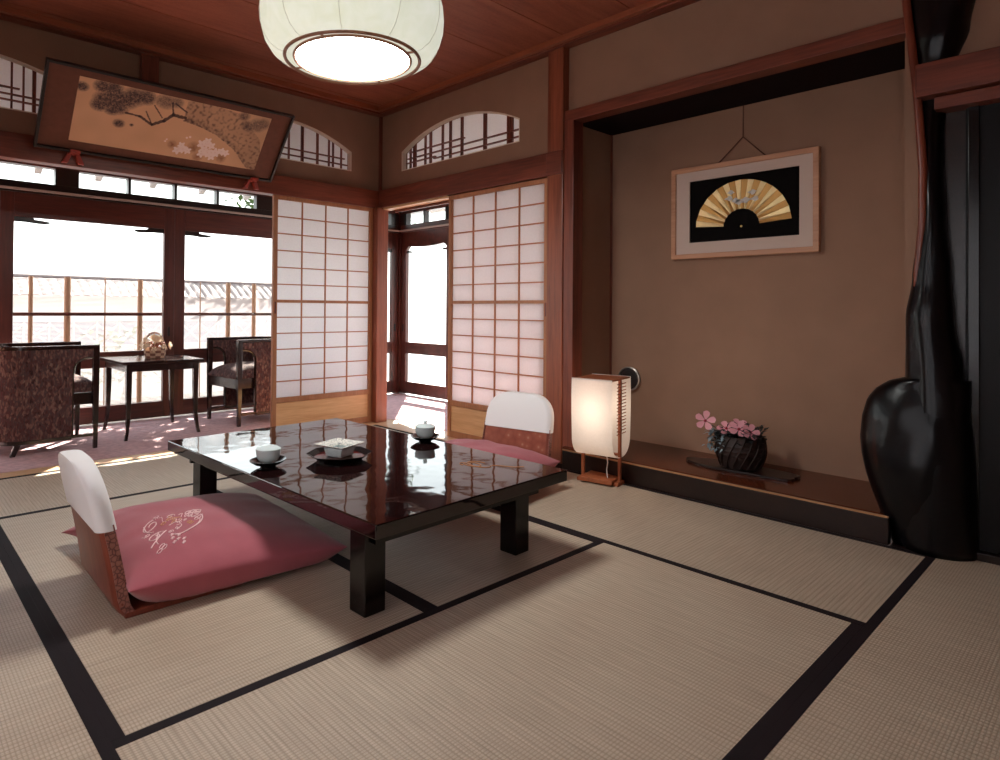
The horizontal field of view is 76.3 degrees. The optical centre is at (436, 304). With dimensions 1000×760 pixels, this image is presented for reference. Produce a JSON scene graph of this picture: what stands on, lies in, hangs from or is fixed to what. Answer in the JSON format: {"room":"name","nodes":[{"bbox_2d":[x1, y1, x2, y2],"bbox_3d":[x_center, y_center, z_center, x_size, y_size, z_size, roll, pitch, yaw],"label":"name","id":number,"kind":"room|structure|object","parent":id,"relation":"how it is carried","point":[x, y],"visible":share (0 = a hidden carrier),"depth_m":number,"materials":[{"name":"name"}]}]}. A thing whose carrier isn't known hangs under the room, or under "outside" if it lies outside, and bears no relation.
{"room":"traditional dwelling","nodes":[
{"label":"traditional dwelling","id":0,"kind":"room"},
{"bbox_2d":[79,407,252,425],"bbox_3d":[-3.230,1.172,5.622,6.554,0.240,1.030,1,-1,-42],"label":"floor","id":1,"kind":"structure","parent":0,"point":[249,407],"depth_m":5.98,"materials":[{"name":"brown wood"}]},
{"bbox_2d":[13,276,270,406],"bbox_3d":[-3.482,0.400,5.839,6.450,1.305,0.081,1,-1,-42],"label":"fence","id":2,"kind":"object","parent":1,"relation":"on","point":[265,302],"visible":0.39,"depth_m":6.28,"materials":[{"name":"brown wood"}]},
{"bbox_2d":[13,312,270,315],"bbox_3d":[-3.358,0.563,5.697,6.450,0.978,0.050,1,-1,-42],"label":"balcony railing","id":3,"kind":"object","parent":1,"relation":"on","point":[14,313],"visible":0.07,"depth_m":5.97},
{"bbox_2d":[0,20,378,190],"bbox_3d":[-1.961,-1.329,4.272,3.910,0.740,0.070,1,-1,-42],"label":"wall","id":4,"kind":"structure","parent":0,"point":[358,132],"depth_m":4.63,"materials":[{"name":"beige paint"}]},
{"bbox_2d":[0,54,43,113],"bbox_3d":[-2.695,-1.313,3.614,1.339,0.349,0.066,1,-1,-42],"label":"window","id":5,"kind":"structure","parent":4,"relation":"in","point":[20,82],"depth_m":3.81,"materials":[{"name":"paper"}]},
{"bbox_2d":[0,130,378,207],"bbox_3d":[-1.956,-0.920,4.206,3.839,0.150,0.095,1,-1,-42],"label":"beam","id":6,"kind":"structure","parent":4,"relation":"attached to","point":[19,147],"depth_m":4.35,"materials":[{"name":"brown wood"}]},
{"bbox_2d":[61,149,83,165],"bbox_3d":[-2.206,-0.896,3.856,0.122,0.074,0.090,1,-1,-42],"label":"picture frame support","id":7,"kind":"object","parent":6,"relation":"attached to","point":[76,153],"visible":0.98,"depth_m":3.84,"materials":[{"name":"red wood"}]},
{"bbox_2d":[140,54,158,82],"bbox_3d":[-1.938,-1.344,4.253,0.110,0.710,0.100,1,-1,-42],"label":"wooden post","id":8,"kind":"structure","parent":6,"relation":"on","point":[149,65],"depth_m":4.21,"materials":[{"name":"brown wood"}]},
{"bbox_3d":[-1.776,-1.391,4.109,0.116,0.166,0.332,1,-1,-42],"label":"hook","id":9,"kind":"object","parent":8,"relation":"attached to","visible":0},
{"bbox_2d":[33,57,294,181],"bbox_3d":[-1.683,-1.131,4.093,1.516,0.433,0.371,1,-1,-42],"label":"framed painting","id":10,"kind":"object","parent":9,"relation":"hanging from","point":[89,110],"visible":1,"depth_m":4.00,"materials":[{"name":"black wood"}]},
{"bbox_2d":[242,177,258,189],"bbox_3d":[-1.341,-0.884,4.629,0.122,0.074,0.090,1,-1,-42],"label":"picture frame support","id":11,"kind":"object","parent":6,"relation":"attached to","point":[253,180],"visible":0.98,"depth_m":4.62,"materials":[{"name":"red wood"}]},
{"bbox_2d":[270,195,372,426],"bbox_3d":[-0.902,0.085,5.125,0.927,1.829,0.032,1,-1,-42],"label":"screen","id":12,"kind":"object","parent":6,"relation":"attached to","point":[322,251],"visible":0.84,"depth_m":5.11,"materials":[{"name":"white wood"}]},
{"bbox_2d":[0,4,385,116],"bbox_3d":[-1.901,-1.687,4.146,3.824,0.045,0.036,1,-1,-42],"label":"trim","id":13,"kind":"structure","parent":4,"relation":"attached to","point":[4,9],"depth_m":4.24,"materials":[{"name":"brown wood"}]},
{"bbox_2d":[280,120,351,170],"bbox_3d":[-1.219,-1.291,4.934,1.339,0.349,0.066,1,-1,-42],"label":"window","id":14,"kind":"structure","parent":4,"relation":"in","point":[304,145],"depth_m":5.16,"materials":[{"name":"paper"}]},
{"bbox_2d":[3,163,422,217],"bbox_3d":[-2.794,-1.213,5.546,7.250,0.245,0.430,1,-1,-42],"label":"roof eave","id":15,"kind":"object","parent":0,"point":[36,170],"visible":0.14,"depth_m":5.91,"materials":[{"name":"white"}]},
{"bbox_2d":[80,391,387,406],"bbox_3d":[-5.478,1.459,6.664,12.200,0.250,5.580,1,-1,-42],"label":"ground","id":16,"kind":"structure","parent":0,"point":[221,392],"depth_m":9.15,"materials":[{"name":"brown wood"}]},
{"bbox_2d":[80,326,161,403],"bbox_3d":[-4.128,0.815,8.427,1.274,1.107,0.874,1,-1,-42],"label":"shrub","id":17,"kind":"object","parent":16,"relation":"on","point":[108,330],"visible":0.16,"depth_m":8.30,"materials":[{"name":"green plant"}]},
{"bbox_2d":[12,273,271,400],"bbox_3d":[-6.009,0.462,8.088,9.285,1.760,0.850,1,-1,-42],"label":"wall","id":18,"kind":"structure","parent":16,"relation":"on","point":[266,290],"depth_m":9.20,"materials":[{"name":"grey tile"}]},
{"bbox_2d":[222,194,415,223],"bbox_3d":[-1.458,-0.438,8.758,3.058,3.654,0.907,1,-1,-42],"label":"tree","id":19,"kind":"object","parent":16,"relation":"on","point":[240,197],"visible":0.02,"depth_m":8.00,"materials":[{"name":"green plant"}]},
{"bbox_2d":[79,393,447,426],"bbox_3d":[-2.403,1.143,4.712,6.574,0.296,1.410,1,-1,-42],"label":"floor","id":20,"kind":"structure","parent":0,"point":[388,393],"depth_m":5.77,"materials":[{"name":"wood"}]},
{"bbox_2d":[0,190,174,424],"bbox_3d":[-2.801,0.062,5.168,1.281,1.820,0.050,1,-1,-42],"label":"window","id":21,"kind":"structure","parent":20,"relation":"on","point":[14,206],"depth_m":5.19,"materials":[{"name":"black wood"}]},
{"bbox_2d":[173,209,271,414],"bbox_3d":[-1.847,0.076,6.021,1.275,1.820,0.050,1,-1,-42],"label":"window","id":22,"kind":"structure","parent":20,"relation":"on","point":[189,223],"depth_m":5.68,"materials":[{"name":"black wood"}]},
{"bbox_2d":[0,393,447,472],"bbox_3d":[-1.754,0.989,3.934,6.399,0.010,3.185,1,-1,-42],"label":"carpet","id":23,"kind":"object","parent":20,"relation":"on","point":[152,435],"visible":0.37,"depth_m":4.92,"materials":[{"name":"pink carpet"}]},
{"bbox_2d":[0,341,99,457],"bbox_3d":[-2.721,0.627,4.334,0.636,0.705,0.562,1,-1,-42],"label":"barrel chair","id":24,"kind":"object","parent":23,"relation":"on","point":[43,389],"visible":1,"depth_m":4.13,"materials":[{"name":"red fabric"}]},
{"bbox_2d":[74,374,91,392],"bbox_3d":[-2.681,0.538,4.370,0.530,0.115,0.478,1,-1,-42],"label":"seat cushion","id":25,"kind":"object","parent":24,"relation":"on","point":[82,384],"depth_m":4.32,"materials":[{"name":"red fabric"}]},
{"bbox_2d":[100,354,203,440],"bbox_3d":[-2.223,0.704,4.944,0.590,0.569,0.605,1,-1,-42],"label":"side table","id":26,"kind":"object","parent":23,"relation":"on","point":[171,362],"visible":1,"depth_m":4.86,"materials":[{"name":"black wood"}]},
{"bbox_2d":[139,332,172,358],"bbox_3d":[-2.192,0.318,4.942,0.237,0.204,0.230,1,-1,-42],"label":"flower basket","id":27,"kind":"object","parent":26,"relation":"on","point":[153,352],"visible":1,"depth_m":4.88,"materials":[{"name":"wicker"}]},
{"bbox_2d":[207,336,270,426],"bbox_3d":[-1.583,0.645,5.529,0.562,0.705,0.636,0,-1,44],"label":"barrel chair","id":28,"kind":"object","parent":23,"relation":"on","point":[244,377],"visible":0.69,"depth_m":5.31,"materials":[{"name":"black wood"}]},
{"bbox_2d":[208,361,253,378],"bbox_3d":[-1.619,0.555,5.492,0.478,0.115,0.530,0,-1,44],"label":"seat cushion","id":29,"kind":"object","parent":28,"relation":"on","point":[229,370],"depth_m":5.31,"materials":[{"name":"red fabric"}]},
{"bbox_2d":[387,232,397,392],"bbox_3d":[-0.912,0.090,6.858,1.232,1.820,0.050,1,-1,-42],"label":"window","id":30,"kind":"structure","parent":20,"relation":"on","point":[392,237],"depth_m":7.21,"materials":[{"name":"black wood"}]},
{"bbox_2d":[393,212,403,393],"bbox_3d":[-0.417,-0.273,7.326,0.120,2.600,0.125,1,-1,-42],"label":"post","id":31,"kind":"object","parent":20,"relation":"on","point":[400,213],"visible":0.31,"depth_m":7.25,"materials":[{"name":"brown wood"}]},
{"bbox_2d":[400,227,448,399],"bbox_3d":[-0.107,0.097,6.943,0.050,1.820,0.850,1,-1,-42],"label":"window","id":32,"kind":"structure","parent":20,"relation":"on","point":[431,237],"depth_m":7.03,"materials":[{"name":"black wood"}]},
{"bbox_2d":[0,0,650,106],"bbox_3d":[0.123,-1.713,1.911,3.980,0.020,6.253,1,-1,-42],"label":"ceiling","id":33,"kind":"structure","parent":0,"point":[476,33],"depth_m":3.86,"materials":[{"name":"brown wood"}]},
{"bbox_2d":[259,0,443,85],"bbox_3d":[-0.365,-1.384,2.796,0.820,0.632,0.820,1,-1,-42],"label":"pendant lamp","id":34,"kind":"object","parent":33,"relation":"hanging from","point":[343,42],"visible":1,"depth_m":2.61,"materials":[{"name":"paper"}]},
{"bbox_2d":[296,37,408,77],"bbox_3d":[-0.367,-1.088,2.793,0.500,0.007,0.500,1,-1,-42],"label":"diffuser","id":35,"kind":"object","parent":34,"relation":"attached to","point":[357,57],"depth_m":2.78,"materials":[{"name":"white plastic"}]},
{"bbox_2d":[429,209,444,212],"bbox_3d":[0.903,-1.179,6.298,0.436,0.245,3.360,1,-1,-42],"label":"roof eave wing","id":36,"kind":"object","parent":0,"point":[440,210],"visible":0.02,"depth_m":7.57,"materials":[{"name":"white"}]},
{"bbox_2d":[546,47,568,463],"bbox_3d":[0.799,-0.335,4.093,0.112,2.690,0.125,1,-1,-42],"label":"pillar alcove","id":37,"kind":"structure","parent":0,"point":[558,59],"depth_m":4.05,"materials":[{"name":"brown wood"}]},
{"bbox_2d":[546,150,562,175],"bbox_3d":[0.779,-0.905,4.079,0.074,0.150,0.122,1,-1,-42],"label":"beam","id":38,"kind":"structure","parent":37,"relation":"attached to","point":[554,160],"depth_m":4.05,"materials":[{"name":"brown wood"}]},
{"bbox_2d":[582,126,610,375],"bbox_3d":[1.016,-0.391,4.206,0.440,2.573,0.050,1,-1,-42],"label":"wall","id":39,"kind":"structure","parent":0,"point":[596,144],"depth_m":4.22,"materials":[{"name":"beige paint"}]},
{"bbox_2d":[562,119,582,450],"bbox_3d":[0.867,-0.075,4.019,0.104,2.170,0.073,1,-1,-42],"label":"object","id":40,"kind":"structure","parent":39,"relation":"attached to","point":[573,129],"depth_m":3.98,"materials":[{"name":"brown wood"}]},
{"bbox_2d":[382,0,999,379],"bbox_3d":[1.514,-0.336,3.348,0.070,2.690,5.950,1,-1,-42],"label":"wall","id":41,"kind":"structure","parent":0,"point":[703,36],"depth_m":3.53,"materials":[{"name":"beige paint"}]},
{"bbox_2d":[368,419,456,440],"bbox_3d":[0.121,1.034,4.789,0.244,0.054,1.839,1,-1,-42],"label":"trim","id":42,"kind":"structure","parent":41,"relation":"attached to","point":[407,427],"depth_m":5.17,"materials":[{"name":"brown wood"}]},
{"bbox_2d":[371,207,387,422],"bbox_3d":[-0.511,0.092,5.474,0.118,1.840,0.149,1,-1,-42],"label":"pillar corner","id":43,"kind":"structure","parent":42,"relation":"on","point":[380,216],"depth_m":5.41,"materials":[{"name":"brown wood"}]},
{"bbox_2d":[447,178,546,439],"bbox_3d":[0.418,0.090,4.476,0.032,1.829,0.950,1,-1,-42],"label":"screen","id":44,"kind":"object","parent":42,"relation":"on","point":[497,269],"visible":0.73,"depth_m":4.47,"materials":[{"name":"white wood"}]},
{"bbox_2d":[383,196,448,212],"bbox_3d":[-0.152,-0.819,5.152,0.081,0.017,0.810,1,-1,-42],"label":"trim","id":45,"kind":"structure","parent":41,"relation":"attached to","point":[444,198],"depth_m":5.12,"materials":[{"name":"brown wood"}]},
{"bbox_2d":[402,111,519,170],"bbox_3d":[0.167,-1.281,4.868,0.066,0.349,1.339,1,-1,-42],"label":"window","id":46,"kind":"structure","parent":41,"relation":"in","point":[477,131],"depth_m":4.86,"materials":[{"name":"paper"}]},
{"bbox_2d":[379,153,546,207],"bbox_3d":[0.114,-0.904,4.843,0.095,0.150,1.905,1,-1,-42],"label":"beam","id":47,"kind":"structure","parent":41,"relation":"attached to","point":[531,168],"depth_m":4.63,"materials":[{"name":"brown wood"}]},
{"bbox_2d":[378,117,382,190],"bbox_3d":[-0.485,-1.325,5.548,0.048,0.705,0.048,1,-1,-42],"label":"pillar","id":48,"kind":"structure","parent":47,"relation":"on","point":[380,118],"depth_m":5.52,"materials":[{"name":"brown wood"}]},
{"bbox_2d":[379,0,700,115],"bbox_3d":[1.532,-1.670,3.149,0.036,0.045,6.027,1,-1,-42],"label":"trim","id":49,"kind":"structure","parent":41,"relation":"attached to","point":[652,4],"depth_m":4.11,"materials":[{"name":"brown wood"}]},
{"bbox_2d":[562,449,888,517],"bbox_3d":[1.331,0.890,3.262,0.008,0.008,1.669,1,-1,-42],"label":"trim","id":50,"kind":"structure","parent":41,"relation":"attached to","point":[778,494],"depth_m":3.07,"materials":[{"name":"brown wood"}]},
{"bbox_2d":[562,449,890,544],"bbox_3d":[1.344,0.951,3.274,0.042,0.113,1.669,1,-1,-42],"label":"trim","id":51,"kind":"structure","parent":41,"relation":"attached to","point":[877,529],"depth_m":3.06,"materials":[{"name":"black wood"}]},
{"bbox_2d":[565,17,905,122],"bbox_3d":[1.450,-1.191,3.388,0.102,0.070,1.793,1,-1,-42],"label":"lintel alcove","id":52,"kind":"object","parent":41,"relation":"attached to","point":[893,31],"visible":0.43,"depth_m":3.17,"materials":[{"name":"brown wood"}]},
{"bbox_2d":[915,46,999,100],"bbox_3d":[2.724,-0.916,1.859,0.135,0.135,2.115,1,-1,-42],"label":"beam","id":53,"kind":"structure","parent":41,"relation":"attached to","point":[980,69],"depth_m":2.50,"materials":[{"name":"brown wood"}]},
{"bbox_2d":[934,85,999,113],"bbox_3d":[2.755,-0.819,1.849,0.100,0.050,2.060,1,-1,-42],"label":"trim","id":54,"kind":"structure","parent":41,"relation":"attached to","point":[956,102],"depth_m":2.51,"materials":[{"name":"brown wood"}]},
{"bbox_2d":[965,102,999,553],"bbox_3d":[2.483,0.092,2.181,0.042,1.770,1.020,1,-1,-42],"label":"door","id":55,"kind":"structure","parent":41,"relation":"in","point":[982,301],"depth_m":2.51,"materials":[{"name":"black wood"}]},
{"bbox_2d":[977,550,999,565],"bbox_3d":[2.756,1.016,1.847,0.080,0.080,2.060,1,-1,-42],"label":"trim","id":56,"kind":"structure","parent":41,"relation":"attached to","point":[988,557],"depth_m":2.47,"materials":[{"name":"black wood"}]},
{"bbox_2d":[567,439,883,514],"bbox_3d":[1.575,0.922,3.468,0.559,0.057,1.688,1,-1,-42],"label":"floor","id":57,"kind":"structure","parent":0,"point":[857,494],"depth_m":3.23,"materials":[{"name":"brown wood"}]},
{"bbox_2d":[686,457,800,481],"bbox_3d":[1.634,0.887,3.424,0.220,0.014,0.581,1,-1,-42],"label":"display board","id":58,"kind":"object","parent":57,"relation":"on","point":[765,473],"visible":0.88,"depth_m":3.33,"materials":[{"name":"black wood"}]},
{"bbox_2d":[695,411,768,470],"bbox_3d":[1.609,0.735,3.445,0.274,0.282,0.365,1,-1,-42],"label":"flower basket","id":59,"kind":"object","parent":58,"relation":"on","point":[734,448],"visible":1,"depth_m":3.35,"materials":[{"name":"black wicker"}]},
{"bbox_2d":[570,470,891,545],"bbox_3d":[0.179,1.164,1.950,4.260,0.248,6.250,1,-1,-42],"label":"floor","id":60,"kind":"structure","parent":0,"point":[570,470],"depth_m":3.10,"materials":[{"name":"black wood"}]},
{"bbox_2d":[0,542,33,610],"bbox_3d":[-2.297,0.998,2.452,0.955,0.051,1.859,1,-1,-42],"label":"mat","id":61,"kind":"object","parent":60,"relation":"on","point":[13,592],"visible":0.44,"depth_m":2.18,"materials":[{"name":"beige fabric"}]},
{"bbox_2d":[0,602,120,759],"bbox_3d":[-1.060,0.996,1.070,0.955,0.051,1.849,1,-1,-42],"label":"mat","id":62,"kind":"object","parent":60,"relation":"on","point":[46,714],"visible":1,"depth_m":1.55,"materials":[{"name":"beige wicker"}]},
{"bbox_2d":[0,454,228,518],"bbox_3d":[-1.585,1.014,3.789,1.888,0.051,0.817,1,-1,-42],"label":"mat","id":63,"kind":"object","parent":60,"relation":"on","point":[21,495],"visible":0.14,"depth_m":3.49,"materials":[{"name":"beige wicker"}]},
{"bbox_2d":[0,422,375,477],"bbox_3d":[-1.929,1.013,4.110,3.714,0.054,0.118,1,-1,-42],"label":"trim","id":64,"kind":"structure","parent":60,"relation":"on","point":[166,452],"depth_m":3.96,"materials":[{"name":"brown wood"}]},
{"bbox_2d":[0,485,430,740],"bbox_3d":[-1.017,1.007,2.450,0.950,0.051,1.935,1,-1,-42],"label":"mat","id":65,"kind":"object","parent":60,"relation":"on","point":[135,673],"visible":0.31,"depth_m":1.93,"materials":[{"name":"beige wicker"}]},
{"bbox_2d":[58,450,243,618],"bbox_3d":[-0.998,0.739,2.236,0.558,0.484,0.461,1,-1,-41],"label":"chair","id":66,"kind":"object","parent":65,"relation":"on","point":[85,490],"visible":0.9,"depth_m":1.97,"materials":[{"name":"brown wood"}]},
{"bbox_2d":[62,493,346,601],"bbox_3d":[-0.924,0.886,2.475,0.821,0.174,0.860,1,-1,-39],"label":"floor cushion","id":67,"kind":"object","parent":65,"relation":"on","point":[173,549],"visible":0.87,"depth_m":2.25,"materials":[{"name":"pink fabric"}]},
{"bbox_2d":[217,478,596,608],"bbox_3d":[-0.313,1.018,3.080,0.939,0.051,1.935,1,-1,-42],"label":"mat","id":68,"kind":"object","parent":60,"relation":"on","point":[435,566],"visible":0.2,"depth_m":2.54,"materials":[{"name":"beige wicker"}]},
{"bbox_2d":[168,418,566,617],"bbox_3d":[-0.382,0.823,2.790,0.975,0.332,1.610,1,-1,-44],"label":"table","id":69,"kind":"object","parent":68,"relation":"on","point":[406,485],"visible":0.94,"depth_m":2.44,"materials":[{"name":"black paint"}]},
{"bbox_2d":[249,455,286,467],"bbox_3d":[-0.679,0.641,2.558,0.139,0.029,0.157,0,-1,25],"label":"saucer","id":70,"kind":"object","parent":69,"relation":"on","point":[255,461],"visible":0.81,"depth_m":2.54,"materials":[{"name":"black paint"}]},
{"bbox_2d":[255,444,280,463],"bbox_3d":[-0.679,0.607,2.559,0.100,0.075,0.100,1,-1,-42],"label":"tea cup","id":71,"kind":"object","parent":70,"relation":"on","point":[268,453],"visible":0.98,"depth_m":2.52,"materials":[{"name":"white ceramic"}]},
{"bbox_2d":[306,446,371,464],"bbox_3d":[-0.410,0.643,2.685,0.260,0.031,0.260,0,0,11],"label":"serving tray","id":72,"kind":"object","parent":69,"relation":"on","point":[360,452],"visible":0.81,"depth_m":2.66,"materials":[{"name":"black paint"}]},
{"bbox_2d":[314,438,363,457],"bbox_3d":[-0.410,0.615,2.685,0.153,0.054,0.153,0,-1,31],"label":"ashtray","id":73,"kind":"object","parent":72,"relation":"on","point":[337,447],"visible":1,"depth_m":2.68,"materials":[{"name":"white ceramic"}]},
{"bbox_2d":[324,445,354,457],"bbox_3d":[-0.410,0.622,2.685,0.094,0.038,0.094,0,-1,31],"label":"bowl","id":74,"kind":"object","parent":73,"relation":"on","point":[332,452],"depth_m":2.66,"materials":[{"name":"white ceramic"}]},
{"bbox_2d":[410,433,439,441],"bbox_3d":[-0.054,0.650,3.071,0.139,0.029,0.157,0,-1,25],"label":"saucer","id":75,"kind":"object","parent":69,"relation":"on","point":[436,435],"visible":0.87,"depth_m":3.04,"materials":[{"name":"ceramic"}]},
{"bbox_2d":[415,420,434,437],"bbox_3d":[-0.053,0.609,3.071,0.100,0.088,0.100,1,-1,-42],"label":"tea cup","id":76,"kind":"object","parent":75,"relation":"on","point":[423,430],"visible":0.88,"depth_m":3.04,"materials":[{"name":"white ceramic"}]},
{"bbox_2d":[445,439,559,466],"bbox_3d":[0.186,0.877,3.408,0.730,0.220,0.643,0,-1,39],"label":"floor cushion","id":77,"kind":"object","parent":68,"relation":"on","point":[483,445],"visible":0.19,"depth_m":3.40,"materials":[{"name":"pink fabric"}]},
{"bbox_2d":[371,425,444,441],"bbox_3d":[-0.234,1.029,4.348,0.871,0.051,1.784,1,-1,-42],"label":"mat","id":78,"kind":"object","parent":60,"relation":"on","point":[379,426],"visible":0.09,"depth_m":5.06,"materials":[{"name":"beige wicker"}]},
{"bbox_2d":[111,540,862,759],"bbox_3d":[0.297,1.011,1.685,1.888,0.051,0.957,1,-1,-42],"label":"mat","id":79,"kind":"object","parent":60,"relation":"on","point":[597,650],"visible":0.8,"depth_m":1.66,"materials":[{"name":"beige wicker"}]},
{"bbox_2d":[496,467,925,625],"bbox_3d":[1.003,1.027,2.966,0.871,0.051,1.924,1,-1,-42],"label":"mat","id":80,"kind":"object","parent":60,"relation":"on","point":[843,577],"visible":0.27,"depth_m":2.63,"materials":[{"name":"beige wicker"}]},
{"bbox_2d":[482,391,553,456],"bbox_3d":[0.348,0.760,3.532,0.461,0.484,0.558,0,-1,39],"label":"chair","id":81,"kind":"object","parent":80,"relation":"on","point":[525,420],"visible":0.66,"depth_m":3.66,"materials":[{"name":"red brown patterned fabric"},{"name":"white cotton"},{"name":"wood"}]},
{"bbox_2d":[571,373,630,486],"bbox_3d":[0.940,0.710,3.604,0.242,0.594,0.292,0,-1,37],"label":"lantern","id":82,"kind":"object","parent":80,"relation":"on","point":[600,403],"visible":0.98,"depth_m":3.53,"materials":[{"name":"white paper"}]},
{"bbox_2d":[743,556,999,759],"bbox_3d":[1.645,1.020,1.608,1.893,0.051,0.955,1,-1,-42],"label":"mat","id":83,"kind":"object","parent":60,"relation":"on","point":[920,679],"visible":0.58,"depth_m":1.65,"materials":[{"name":"beige wicker"}]},
{"bbox_2d":[583,41,904,134],"bbox_3d":[1.634,-1.173,3.558,0.399,0.030,1.742,1,-1,-42],"label":"ceiling","id":84,"kind":"structure","parent":0,"point":[888,58],"depth_m":3.41,"materials":[{"name":"black wood"}]},
{"bbox_2d":[612,69,904,480],"bbox_3d":[1.799,-0.331,3.704,0.060,2.690,1.862,1,-1,-42],"label":"wall","id":85,"kind":"structure","parent":0,"point":[796,346],"depth_m":3.53,"materials":[{"name":"beige paint"}]},
{"bbox_2d":[609,135,612,374],"bbox_3d":[1.194,-0.128,4.323,0.011,2.052,0.011,1,-1,-42],"label":"trim","id":86,"kind":"structure","parent":85,"relation":"attached to","point":[611,170],"depth_m":4.32,"materials":[{"name":"black wood"}]},
{"bbox_2d":[618,367,640,390],"bbox_3d":[1.282,0.494,4.203,0.026,0.160,0.160,1,-1,-42],"label":"disc","id":87,"kind":"object","parent":85,"relation":"attached to","point":[626,371],"visible":0.67,"depth_m":4.18,"materials":[{"name":"grey metal"}]},
{"bbox_2d":[671,105,820,259],"bbox_3d":[1.764,-0.716,3.674,0.034,0.876,0.830,1,-1,-42],"label":"picture","id":88,"kind":"object","parent":85,"relation":"attached to","point":[770,204],"visible":1,"depth_m":3.64,"materials":[{"name":"brown wood"}]},
{"bbox_2d":[889,542,910,550],"bbox_3d":[1.988,1.032,2.635,0.154,0.051,0.139,1,-1,-42],"label":"floor","id":89,"kind":"structure","parent":0,"point":[892,544],"depth_m":2.63,"materials":[{"name":"black wood"}]},
{"bbox_2d":[860,0,978,561],"bbox_3d":[2.026,-0.338,2.663,0.291,2.690,0.393,1,-1,-42],"label":"post","id":90,"kind":"object","parent":89,"relation":"on","point":[917,439],"visible":0.93,"depth_m":2.58,"materials":[{"name":"black wood"}]},
{"bbox_2d":[904,38,917,376],"bbox_3d":[2.210,-0.393,2.871,0.440,2.573,0.050,1,-1,-42],"label":"wall","id":91,"kind":"structure","parent":0,"point":[911,162],"depth_m":2.73,"materials":[{"name":"beige paint"}]},
{"bbox_3d":[-2.421,-1.629,4.764,6.554,0.040,1.275,1,-1,-42],"label":"ceiling","id":92,"kind":"structure","parent":0,"visible":0},
{"bbox_2d":[0,159,399,232],"bbox_3d":[-2.818,-1.239,5.156,6.394,0.779,0.100,1,-1,-42],"label":"window","id":93,"kind":"structure","parent":92,"relation":"attached to","point":[66,180],"depth_m":5.35,"materials":[{"name":"black wood"}]},
{"bbox_3d":[0.673,-1.601,5.290,1.239,0.040,2.064,1,-1,-42],"label":"ceiling","id":94,"kind":"structure","parent":0,"visible":0},
{"bbox_2d":[400,203,448,232],"bbox_3d":[0.672,-1.205,6.095,0.100,0.779,3.165,1,-1,-42],"label":"window","id":95,"kind":"structure","parent":94,"relation":"attached to","point":[406,226],"depth_m":6.96,"materials":[{"name":"black wood"}]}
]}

